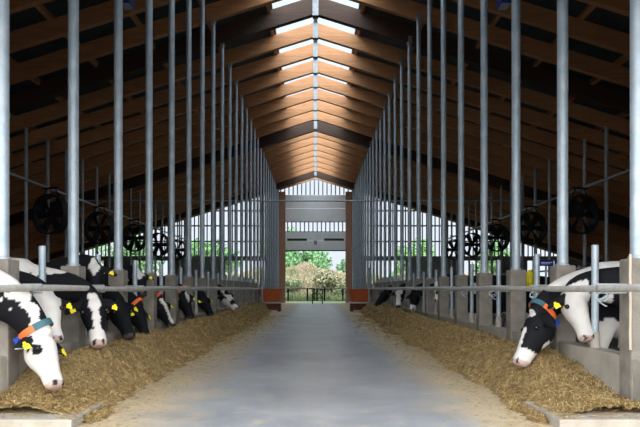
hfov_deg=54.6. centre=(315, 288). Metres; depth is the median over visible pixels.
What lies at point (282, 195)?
trim
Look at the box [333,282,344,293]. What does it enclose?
shrub
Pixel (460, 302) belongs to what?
steel post
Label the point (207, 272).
barrier post
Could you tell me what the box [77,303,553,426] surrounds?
floor
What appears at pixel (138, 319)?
cow
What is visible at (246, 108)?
steel post
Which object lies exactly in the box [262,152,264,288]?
steel post
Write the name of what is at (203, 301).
cow
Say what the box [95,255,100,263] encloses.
barrier post
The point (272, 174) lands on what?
steel post
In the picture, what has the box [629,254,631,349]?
hose
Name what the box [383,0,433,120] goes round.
purlin
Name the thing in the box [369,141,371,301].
steel post
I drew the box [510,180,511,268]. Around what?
post
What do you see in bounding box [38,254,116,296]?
cow
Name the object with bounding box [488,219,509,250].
fan
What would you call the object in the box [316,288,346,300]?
gate leaf
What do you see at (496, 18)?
purlin
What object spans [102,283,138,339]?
cow
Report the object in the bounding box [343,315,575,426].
litter
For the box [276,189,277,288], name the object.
steel post
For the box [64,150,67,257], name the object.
post
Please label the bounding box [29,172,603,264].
rafter
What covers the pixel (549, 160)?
post
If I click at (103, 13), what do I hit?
rafter
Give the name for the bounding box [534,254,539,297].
barrier post
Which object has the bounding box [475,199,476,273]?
post
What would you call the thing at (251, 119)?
steel post
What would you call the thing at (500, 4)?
lamp
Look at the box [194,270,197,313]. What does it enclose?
barrier post
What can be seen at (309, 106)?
rafter
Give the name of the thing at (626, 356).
steel post
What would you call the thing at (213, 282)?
steel post
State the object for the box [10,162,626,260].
rafter
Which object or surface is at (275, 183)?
steel post
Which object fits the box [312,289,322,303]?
stand
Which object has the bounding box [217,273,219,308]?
barrier post
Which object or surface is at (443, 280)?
steel post
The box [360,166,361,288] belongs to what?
steel post
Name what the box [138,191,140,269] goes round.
post
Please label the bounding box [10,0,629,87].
rafter
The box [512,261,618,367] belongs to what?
cow
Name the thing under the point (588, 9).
purlin
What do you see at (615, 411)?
litter
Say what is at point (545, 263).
board
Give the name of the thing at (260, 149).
steel post
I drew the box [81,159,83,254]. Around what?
post
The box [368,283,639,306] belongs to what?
rail
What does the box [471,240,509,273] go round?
broadleaf tree
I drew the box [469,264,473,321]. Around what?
barrier post
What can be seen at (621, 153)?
roof purlin
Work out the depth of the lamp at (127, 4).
13.13 m
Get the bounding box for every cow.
[0,270,65,389]
[12,258,120,348]
[19,271,74,343]
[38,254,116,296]
[86,280,150,335]
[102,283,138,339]
[105,265,153,297]
[106,283,175,327]
[157,276,213,316]
[157,278,194,318]
[178,278,238,310]
[375,285,449,309]
[391,283,449,308]
[406,283,505,326]
[429,274,549,320]
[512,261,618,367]
[547,267,618,342]
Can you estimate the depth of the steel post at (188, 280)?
13.16 m
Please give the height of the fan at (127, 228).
1.555 m
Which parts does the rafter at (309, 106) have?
ridge plate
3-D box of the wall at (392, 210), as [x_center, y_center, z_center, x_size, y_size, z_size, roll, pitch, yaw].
[-0.028,-5.262,45.483,37.620,5.984,0.095,0,0,0]
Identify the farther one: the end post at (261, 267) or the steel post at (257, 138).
the steel post at (257, 138)
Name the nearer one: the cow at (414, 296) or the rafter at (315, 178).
the cow at (414, 296)
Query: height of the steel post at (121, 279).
8.358 m
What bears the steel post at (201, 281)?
on the wall at (68, 345)
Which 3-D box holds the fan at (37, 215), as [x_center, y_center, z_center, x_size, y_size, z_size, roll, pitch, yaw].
[-8.703,-2.547,20.392,1.320,1.555,0.336,0,0,20]
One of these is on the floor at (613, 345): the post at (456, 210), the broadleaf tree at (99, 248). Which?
the post at (456, 210)
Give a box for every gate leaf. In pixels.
[284,288,314,300]
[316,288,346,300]
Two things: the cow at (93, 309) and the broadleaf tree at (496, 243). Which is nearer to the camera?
the cow at (93, 309)
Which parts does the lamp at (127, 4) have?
glass pane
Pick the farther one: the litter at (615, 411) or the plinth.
the plinth
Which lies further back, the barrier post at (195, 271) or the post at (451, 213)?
the post at (451, 213)
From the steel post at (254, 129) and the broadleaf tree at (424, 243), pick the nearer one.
the steel post at (254, 129)
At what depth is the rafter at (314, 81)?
24.08 m
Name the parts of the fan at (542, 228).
blade, blade, blade, blade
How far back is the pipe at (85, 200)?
30.16 m
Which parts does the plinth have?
frame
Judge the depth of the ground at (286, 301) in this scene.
48.75 m
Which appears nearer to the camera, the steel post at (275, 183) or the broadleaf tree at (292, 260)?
the steel post at (275, 183)
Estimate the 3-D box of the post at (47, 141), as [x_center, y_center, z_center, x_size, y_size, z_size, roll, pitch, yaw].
[-9.100,-1.945,21.060,0.220,6.191,0.220,0,0,0]
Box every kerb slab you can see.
[0,401,105,426]
[525,401,639,426]
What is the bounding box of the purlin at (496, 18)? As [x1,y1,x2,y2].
[425,14,500,121]
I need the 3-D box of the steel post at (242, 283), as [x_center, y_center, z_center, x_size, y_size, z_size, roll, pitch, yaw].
[-2.700,-3.029,22.654,0.210,8.358,0.211,0,0,0]
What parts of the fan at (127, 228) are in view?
blade, blade, blade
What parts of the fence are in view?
rail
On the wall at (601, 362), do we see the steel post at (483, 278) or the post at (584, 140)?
the steel post at (483, 278)
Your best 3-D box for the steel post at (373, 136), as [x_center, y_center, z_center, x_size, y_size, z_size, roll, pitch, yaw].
[2.700,-3.079,28.807,0.160,8.258,0.206,0,0,0]
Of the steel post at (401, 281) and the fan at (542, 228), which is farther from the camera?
the fan at (542, 228)
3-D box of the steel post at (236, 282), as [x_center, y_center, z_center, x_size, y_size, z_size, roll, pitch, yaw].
[-2.700,-3.029,21.079,0.210,8.358,0.211,0,0,0]
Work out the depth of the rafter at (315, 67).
22.50 m
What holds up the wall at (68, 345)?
on the floor at (321, 372)
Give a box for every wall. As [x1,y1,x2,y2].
[0,301,255,393]
[61,257,590,288]
[80,180,556,256]
[381,303,639,408]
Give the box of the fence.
[475,265,586,275]
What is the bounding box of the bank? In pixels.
[264,273,344,299]
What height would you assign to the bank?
2.958 m
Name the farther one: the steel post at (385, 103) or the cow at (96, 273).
the steel post at (385, 103)
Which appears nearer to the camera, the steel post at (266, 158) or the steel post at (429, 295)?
the steel post at (429, 295)
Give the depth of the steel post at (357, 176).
39.77 m
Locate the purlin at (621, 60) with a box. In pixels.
[495,54,629,155]
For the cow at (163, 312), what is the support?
on the floor
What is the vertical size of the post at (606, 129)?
6.191 m
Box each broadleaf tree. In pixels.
[91,235,165,272]
[182,238,239,272]
[264,226,302,267]
[296,251,332,269]
[336,259,344,272]
[391,237,436,276]
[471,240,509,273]
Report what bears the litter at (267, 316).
on the floor at (321, 372)
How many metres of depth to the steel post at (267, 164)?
35.20 m
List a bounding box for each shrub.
[286,277,301,293]
[311,269,343,291]
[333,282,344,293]
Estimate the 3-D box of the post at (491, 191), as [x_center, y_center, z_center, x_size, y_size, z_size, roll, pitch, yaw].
[9.100,-1.945,31.978,0.220,6.191,0.220,0,0,0]
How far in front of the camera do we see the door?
45.32 m
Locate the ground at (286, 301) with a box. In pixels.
[286,301,344,302]
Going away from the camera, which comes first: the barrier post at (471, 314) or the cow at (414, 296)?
the barrier post at (471, 314)
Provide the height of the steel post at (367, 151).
8.258 m
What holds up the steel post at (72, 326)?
on the wall at (68, 345)
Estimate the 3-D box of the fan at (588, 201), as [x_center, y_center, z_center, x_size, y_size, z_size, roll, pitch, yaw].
[8.703,-2.547,20.392,1.320,1.555,0.336,0,0,-20]
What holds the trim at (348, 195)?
attached to the wall at (436, 261)
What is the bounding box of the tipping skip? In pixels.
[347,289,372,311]
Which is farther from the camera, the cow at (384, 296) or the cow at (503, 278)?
the cow at (384, 296)
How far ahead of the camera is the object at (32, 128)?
20.95 m
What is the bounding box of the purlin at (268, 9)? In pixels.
[266,4,283,97]
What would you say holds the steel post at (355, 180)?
on the floor at (321, 372)
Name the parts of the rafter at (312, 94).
ridge plate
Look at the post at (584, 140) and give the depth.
20.93 m
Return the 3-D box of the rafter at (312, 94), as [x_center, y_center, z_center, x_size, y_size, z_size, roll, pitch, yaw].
[0.000,-4.922,25.724,41.000,6.876,0.223,0,0,0]
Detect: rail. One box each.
[0,284,261,293]
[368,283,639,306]
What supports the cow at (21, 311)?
on the floor
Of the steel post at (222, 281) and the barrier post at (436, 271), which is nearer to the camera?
the barrier post at (436, 271)
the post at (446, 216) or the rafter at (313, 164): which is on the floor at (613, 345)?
the post at (446, 216)
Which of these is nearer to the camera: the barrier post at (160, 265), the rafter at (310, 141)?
the barrier post at (160, 265)
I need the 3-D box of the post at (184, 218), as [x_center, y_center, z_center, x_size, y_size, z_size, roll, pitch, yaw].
[-9.100,-1.945,43.096,0.220,6.191,0.220,0,0,0]
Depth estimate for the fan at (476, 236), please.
34.33 m
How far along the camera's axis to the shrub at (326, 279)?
54.73 m
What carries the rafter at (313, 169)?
on the wall
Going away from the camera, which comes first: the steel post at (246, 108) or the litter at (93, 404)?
the litter at (93, 404)
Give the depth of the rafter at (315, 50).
20.93 m
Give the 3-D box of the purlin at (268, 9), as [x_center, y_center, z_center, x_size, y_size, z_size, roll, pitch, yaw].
[-1.350,-7.984,24.200,0.152,0.211,42.400,0,0,0]
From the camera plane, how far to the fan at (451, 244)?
38.91 m
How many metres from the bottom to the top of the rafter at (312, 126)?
7.046 m
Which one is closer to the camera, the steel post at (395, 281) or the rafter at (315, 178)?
the steel post at (395, 281)
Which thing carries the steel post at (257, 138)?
on the floor at (321, 372)
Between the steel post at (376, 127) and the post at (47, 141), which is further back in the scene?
the steel post at (376, 127)
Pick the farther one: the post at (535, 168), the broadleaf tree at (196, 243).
the broadleaf tree at (196, 243)
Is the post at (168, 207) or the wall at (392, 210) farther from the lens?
the wall at (392, 210)
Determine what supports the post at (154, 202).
on the floor
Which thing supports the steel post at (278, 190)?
on the floor at (321, 372)
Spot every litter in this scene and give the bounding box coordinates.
[0,399,103,417]
[57,315,289,426]
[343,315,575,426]
[527,399,639,417]
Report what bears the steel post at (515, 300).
on the wall at (601, 362)
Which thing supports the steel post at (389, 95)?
on the wall at (601, 362)
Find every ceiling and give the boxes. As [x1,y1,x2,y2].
[10,0,285,183]
[345,0,629,185]
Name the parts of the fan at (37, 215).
blade, blade, blade, motor, blade, blade, blade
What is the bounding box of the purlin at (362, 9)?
[347,4,364,97]
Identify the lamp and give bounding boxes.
[123,0,134,9]
[496,0,511,9]
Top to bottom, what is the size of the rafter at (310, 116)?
6.876 m
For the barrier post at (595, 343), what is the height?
0.990 m
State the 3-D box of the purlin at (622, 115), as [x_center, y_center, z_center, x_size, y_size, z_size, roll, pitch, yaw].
[9.600,-5.410,24.200,0.152,0.211,42.400,0,0,0]
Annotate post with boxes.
[0,0,18,389]
[24,128,27,259]
[39,246,45,281]
[46,140,49,262]
[61,0,85,348]
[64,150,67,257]
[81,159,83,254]
[95,167,97,254]
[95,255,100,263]
[108,0,127,330]
[108,174,110,266]
[129,188,131,264]
[132,260,136,326]
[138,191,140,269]
[142,0,156,329]
[154,202,155,272]
[159,264,162,320]
[161,203,162,263]
[165,0,177,324]
[168,207,168,273]
[178,267,182,316]
[179,213,180,266]
[183,0,194,318]
[184,218,184,276]
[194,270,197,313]
[197,0,206,315]
[207,272,208,297]
[209,20,217,312]
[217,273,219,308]
[219,43,225,310]
[227,63,232,297]
[234,80,238,306]
[240,95,244,305]
[245,107,248,303]
[249,118,252,302]
[253,128,256,301]
[256,137,258,301]
[259,148,261,301]
[261,267,262,300]
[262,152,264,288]
[265,158,266,288]
[267,164,268,288]
[269,169,270,288]
[271,174,272,288]
[273,179,274,288]
[275,183,275,288]
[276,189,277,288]
[278,190,278,288]
[352,189,353,288]
[354,184,354,288]
[355,180,356,288]
[356,176,357,288]
[358,171,359,288]
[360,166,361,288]
[362,161,363,288]
[364,155,366,288]
[366,148,368,288]
[368,267,369,302]
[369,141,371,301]
[372,133,375,302]
[374,124,378,301]
[378,114,381,297]
[382,102,386,304]
[387,89,391,304]
[392,74,397,307]
[398,56,404,308]
[404,274,406,307]
[405,36,412,311]
[414,11,422,312]
[422,272,424,310]
[425,0,434,316]
[434,270,437,313]
[438,0,448,319]
[446,216,447,274]
[449,267,453,316]
[451,213,452,266]
[454,0,467,323]
[456,210,457,274]
[468,203,469,275]
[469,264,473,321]
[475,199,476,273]
[476,0,491,330]
[491,191,492,273]
[496,260,501,326]
[500,186,501,275]
[506,0,525,340]
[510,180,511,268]
[521,174,523,269]
[534,167,536,253]
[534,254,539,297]
[548,159,550,276]
[550,0,575,351]
[583,139,586,266]
[590,245,599,347]
[604,127,608,261]
[619,0,639,399]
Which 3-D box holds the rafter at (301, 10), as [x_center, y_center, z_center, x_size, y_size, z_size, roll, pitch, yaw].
[0.000,-4.937,17.854,41.000,6.906,0.263,0,0,0]
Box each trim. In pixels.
[279,192,285,302]
[345,192,351,302]
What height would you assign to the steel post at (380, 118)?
8.358 m
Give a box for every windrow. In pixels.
[0,301,270,423]
[359,302,639,423]
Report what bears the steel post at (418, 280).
on the wall at (601, 362)
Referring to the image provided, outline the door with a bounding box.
[286,195,344,250]
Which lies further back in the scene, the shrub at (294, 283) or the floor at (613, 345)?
the shrub at (294, 283)
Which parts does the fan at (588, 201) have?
blade, blade, blade, motor, blade, blade, blade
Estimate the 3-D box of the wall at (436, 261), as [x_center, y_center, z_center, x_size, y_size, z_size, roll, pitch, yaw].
[0.000,-0.550,45.400,41.000,3.500,0.160,0,0,0]
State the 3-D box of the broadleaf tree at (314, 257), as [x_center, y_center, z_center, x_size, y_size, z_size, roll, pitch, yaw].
[-0.386,-2.907,71.028,3.292,5.342,4.929,0,0,44]
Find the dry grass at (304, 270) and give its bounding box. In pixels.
[157,261,547,300]
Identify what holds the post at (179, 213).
on the floor
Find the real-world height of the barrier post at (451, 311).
0.990 m
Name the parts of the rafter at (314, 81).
ridge plate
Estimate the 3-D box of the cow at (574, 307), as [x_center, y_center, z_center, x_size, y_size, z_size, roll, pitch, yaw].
[3.804,0.429,5.892,3.012,1.442,0.714,0,0,5]
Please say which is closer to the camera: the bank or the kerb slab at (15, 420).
the kerb slab at (15, 420)
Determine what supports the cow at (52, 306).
on the floor
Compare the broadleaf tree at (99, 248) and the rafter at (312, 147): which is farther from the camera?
the broadleaf tree at (99, 248)
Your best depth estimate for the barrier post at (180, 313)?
12.39 m
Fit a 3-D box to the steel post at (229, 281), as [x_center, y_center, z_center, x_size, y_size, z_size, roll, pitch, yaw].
[-2.700,-3.029,19.506,0.210,8.358,0.211,0,0,0]
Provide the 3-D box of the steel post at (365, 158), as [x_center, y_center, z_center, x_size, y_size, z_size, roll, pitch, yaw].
[2.700,-3.079,33.529,0.160,8.258,0.206,0,0,0]
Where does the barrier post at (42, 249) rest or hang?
on the wall at (68, 345)
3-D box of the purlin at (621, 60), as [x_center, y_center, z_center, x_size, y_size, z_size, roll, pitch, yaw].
[7.950,-5.925,24.200,0.152,0.211,42.400,0,0,0]
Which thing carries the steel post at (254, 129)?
on the wall at (68, 345)
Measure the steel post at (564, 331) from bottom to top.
8.358 m
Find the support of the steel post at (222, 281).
on the wall at (68, 345)
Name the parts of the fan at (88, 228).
blade, blade, blade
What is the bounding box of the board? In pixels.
[540,260,553,284]
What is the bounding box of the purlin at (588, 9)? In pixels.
[464,4,595,134]
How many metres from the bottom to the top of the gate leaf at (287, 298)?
0.930 m
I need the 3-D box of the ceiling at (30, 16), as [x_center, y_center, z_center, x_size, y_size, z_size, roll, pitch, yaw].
[-11.175,-5.053,24.250,19.850,6.273,43.300,0,0,0]
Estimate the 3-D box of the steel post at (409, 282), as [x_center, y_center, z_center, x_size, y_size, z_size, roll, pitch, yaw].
[2.700,-3.029,17.791,0.210,8.358,0.211,0,0,0]
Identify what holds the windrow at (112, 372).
on the floor at (321, 372)
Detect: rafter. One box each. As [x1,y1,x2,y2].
[10,0,629,16]
[10,0,629,55]
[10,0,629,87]
[10,0,629,113]
[10,20,629,135]
[10,41,629,154]
[10,59,629,169]
[10,75,629,184]
[10,89,629,196]
[10,100,629,207]
[10,111,629,217]
[10,120,629,228]
[10,131,629,233]
[10,137,629,240]
[10,144,629,247]
[10,151,629,253]
[10,156,628,257]
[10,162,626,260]
[23,167,616,260]
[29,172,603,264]
[36,177,590,264]
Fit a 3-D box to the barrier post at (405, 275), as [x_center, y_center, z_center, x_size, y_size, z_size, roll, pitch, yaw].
[2.700,0.075,18.579,0.092,0.990,0.092,0,0,0]
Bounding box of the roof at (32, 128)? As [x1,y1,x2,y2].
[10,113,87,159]
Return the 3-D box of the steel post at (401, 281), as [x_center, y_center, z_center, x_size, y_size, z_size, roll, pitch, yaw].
[2.700,-3.029,19.366,0.210,8.358,0.211,0,0,0]
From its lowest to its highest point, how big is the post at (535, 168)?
6.191 m
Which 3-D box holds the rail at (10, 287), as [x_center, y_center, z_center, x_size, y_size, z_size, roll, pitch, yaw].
[-2.470,0.002,15.700,0.259,0.087,23.601,0,0,0]
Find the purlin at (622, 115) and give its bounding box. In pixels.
[543,112,629,159]
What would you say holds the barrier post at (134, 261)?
on the wall at (68, 345)
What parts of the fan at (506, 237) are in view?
blade, blade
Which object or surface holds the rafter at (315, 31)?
on the wall
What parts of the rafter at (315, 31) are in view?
ridge plate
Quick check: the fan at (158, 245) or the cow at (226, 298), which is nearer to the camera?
the cow at (226, 298)
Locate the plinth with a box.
[258,289,283,311]
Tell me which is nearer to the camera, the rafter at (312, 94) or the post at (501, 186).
the rafter at (312, 94)
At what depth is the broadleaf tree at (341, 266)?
71.62 m
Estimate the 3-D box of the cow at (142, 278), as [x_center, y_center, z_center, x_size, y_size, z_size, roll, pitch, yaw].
[-3.971,0.389,9.646,2.848,1.523,0.695,0,0,4]
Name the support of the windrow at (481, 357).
on the floor at (321, 372)
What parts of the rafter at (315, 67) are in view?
ridge plate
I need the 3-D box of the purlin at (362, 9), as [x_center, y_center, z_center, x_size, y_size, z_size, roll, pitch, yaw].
[1.350,-7.984,24.200,0.152,0.211,42.400,0,0,0]
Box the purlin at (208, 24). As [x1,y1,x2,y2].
[197,0,244,109]
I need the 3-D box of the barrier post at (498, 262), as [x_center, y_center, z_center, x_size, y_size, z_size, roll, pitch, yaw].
[2.700,0.075,9.135,0.092,0.990,0.092,0,0,0]
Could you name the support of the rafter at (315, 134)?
on the wall
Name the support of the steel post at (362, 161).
on the floor at (321, 372)
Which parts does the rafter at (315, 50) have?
ridge plate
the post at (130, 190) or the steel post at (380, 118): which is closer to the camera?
the steel post at (380, 118)
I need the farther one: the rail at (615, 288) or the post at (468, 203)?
the post at (468, 203)
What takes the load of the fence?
on the floor at (613, 345)
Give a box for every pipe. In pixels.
[10,172,185,239]
[85,200,545,201]
[440,169,629,241]
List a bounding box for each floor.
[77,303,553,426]
[492,316,617,349]
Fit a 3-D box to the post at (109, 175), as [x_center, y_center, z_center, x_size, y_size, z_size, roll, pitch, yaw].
[-9.100,-1.945,27.356,0.220,6.191,0.220,0,0,0]
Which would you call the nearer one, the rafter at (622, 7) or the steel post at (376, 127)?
the rafter at (622, 7)
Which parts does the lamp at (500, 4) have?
glass pane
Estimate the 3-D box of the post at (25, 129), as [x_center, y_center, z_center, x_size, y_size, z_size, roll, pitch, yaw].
[-9.100,-1.945,19.486,0.220,6.191,0.220,0,0,0]
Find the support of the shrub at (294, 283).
on the bank
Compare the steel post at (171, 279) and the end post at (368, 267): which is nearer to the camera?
the steel post at (171, 279)
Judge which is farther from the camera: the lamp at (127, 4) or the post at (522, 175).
the post at (522, 175)
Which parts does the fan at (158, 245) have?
blade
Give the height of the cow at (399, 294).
1.441 m
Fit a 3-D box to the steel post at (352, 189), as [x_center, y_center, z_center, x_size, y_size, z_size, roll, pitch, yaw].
[2.700,-3.079,44.547,0.160,8.258,0.206,0,0,0]
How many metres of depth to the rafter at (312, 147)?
35.09 m
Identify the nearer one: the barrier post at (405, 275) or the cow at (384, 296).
the barrier post at (405, 275)
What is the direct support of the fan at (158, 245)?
hanging from the pipe at (12, 174)
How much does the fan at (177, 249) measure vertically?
1.555 m
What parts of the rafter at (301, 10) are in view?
ridge plate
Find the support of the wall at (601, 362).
on the floor at (321, 372)
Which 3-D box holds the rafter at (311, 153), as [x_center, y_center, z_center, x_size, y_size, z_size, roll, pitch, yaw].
[0.000,-4.922,36.742,41.000,6.876,0.223,0,0,0]
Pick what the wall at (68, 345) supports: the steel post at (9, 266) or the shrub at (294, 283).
the steel post at (9, 266)
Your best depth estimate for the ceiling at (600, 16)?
17.81 m
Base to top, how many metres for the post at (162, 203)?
6.191 m
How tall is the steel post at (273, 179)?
8.258 m
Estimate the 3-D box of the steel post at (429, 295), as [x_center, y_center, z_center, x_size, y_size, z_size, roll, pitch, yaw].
[2.700,-3.029,14.643,0.210,8.358,0.211,0,0,0]
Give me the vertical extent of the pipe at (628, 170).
0.076 m
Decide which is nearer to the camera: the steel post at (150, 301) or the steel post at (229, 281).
the steel post at (150, 301)
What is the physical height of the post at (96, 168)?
6.191 m
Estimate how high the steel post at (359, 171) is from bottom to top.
8.258 m
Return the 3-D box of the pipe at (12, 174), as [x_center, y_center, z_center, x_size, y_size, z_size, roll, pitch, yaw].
[-8.950,-3.370,29.000,0.080,0.076,31.000,0,0,0]
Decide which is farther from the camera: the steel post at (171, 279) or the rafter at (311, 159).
the rafter at (311, 159)
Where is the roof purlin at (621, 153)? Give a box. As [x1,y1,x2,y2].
[569,152,627,178]
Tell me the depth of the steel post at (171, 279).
11.59 m
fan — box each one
[32,187,67,233]
[84,206,113,243]
[123,219,144,250]
[153,228,168,255]
[167,235,185,259]
[446,235,457,259]
[464,228,479,255]
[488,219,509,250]
[521,206,546,243]
[568,187,598,233]
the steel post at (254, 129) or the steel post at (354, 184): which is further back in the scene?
the steel post at (354, 184)
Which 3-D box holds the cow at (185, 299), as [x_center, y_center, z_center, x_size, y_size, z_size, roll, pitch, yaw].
[-3.794,0.430,12.097,2.886,1.441,0.695,0,0,-4]
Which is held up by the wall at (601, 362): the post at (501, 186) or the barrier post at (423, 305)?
the barrier post at (423, 305)
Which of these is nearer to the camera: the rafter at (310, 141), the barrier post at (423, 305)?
the barrier post at (423, 305)
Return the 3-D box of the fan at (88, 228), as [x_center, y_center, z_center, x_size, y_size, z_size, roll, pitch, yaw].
[-8.703,-2.547,24.992,1.320,1.555,0.336,0,0,20]
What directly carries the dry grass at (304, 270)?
on the bank
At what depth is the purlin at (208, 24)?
18.98 m
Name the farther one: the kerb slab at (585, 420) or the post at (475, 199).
the post at (475, 199)

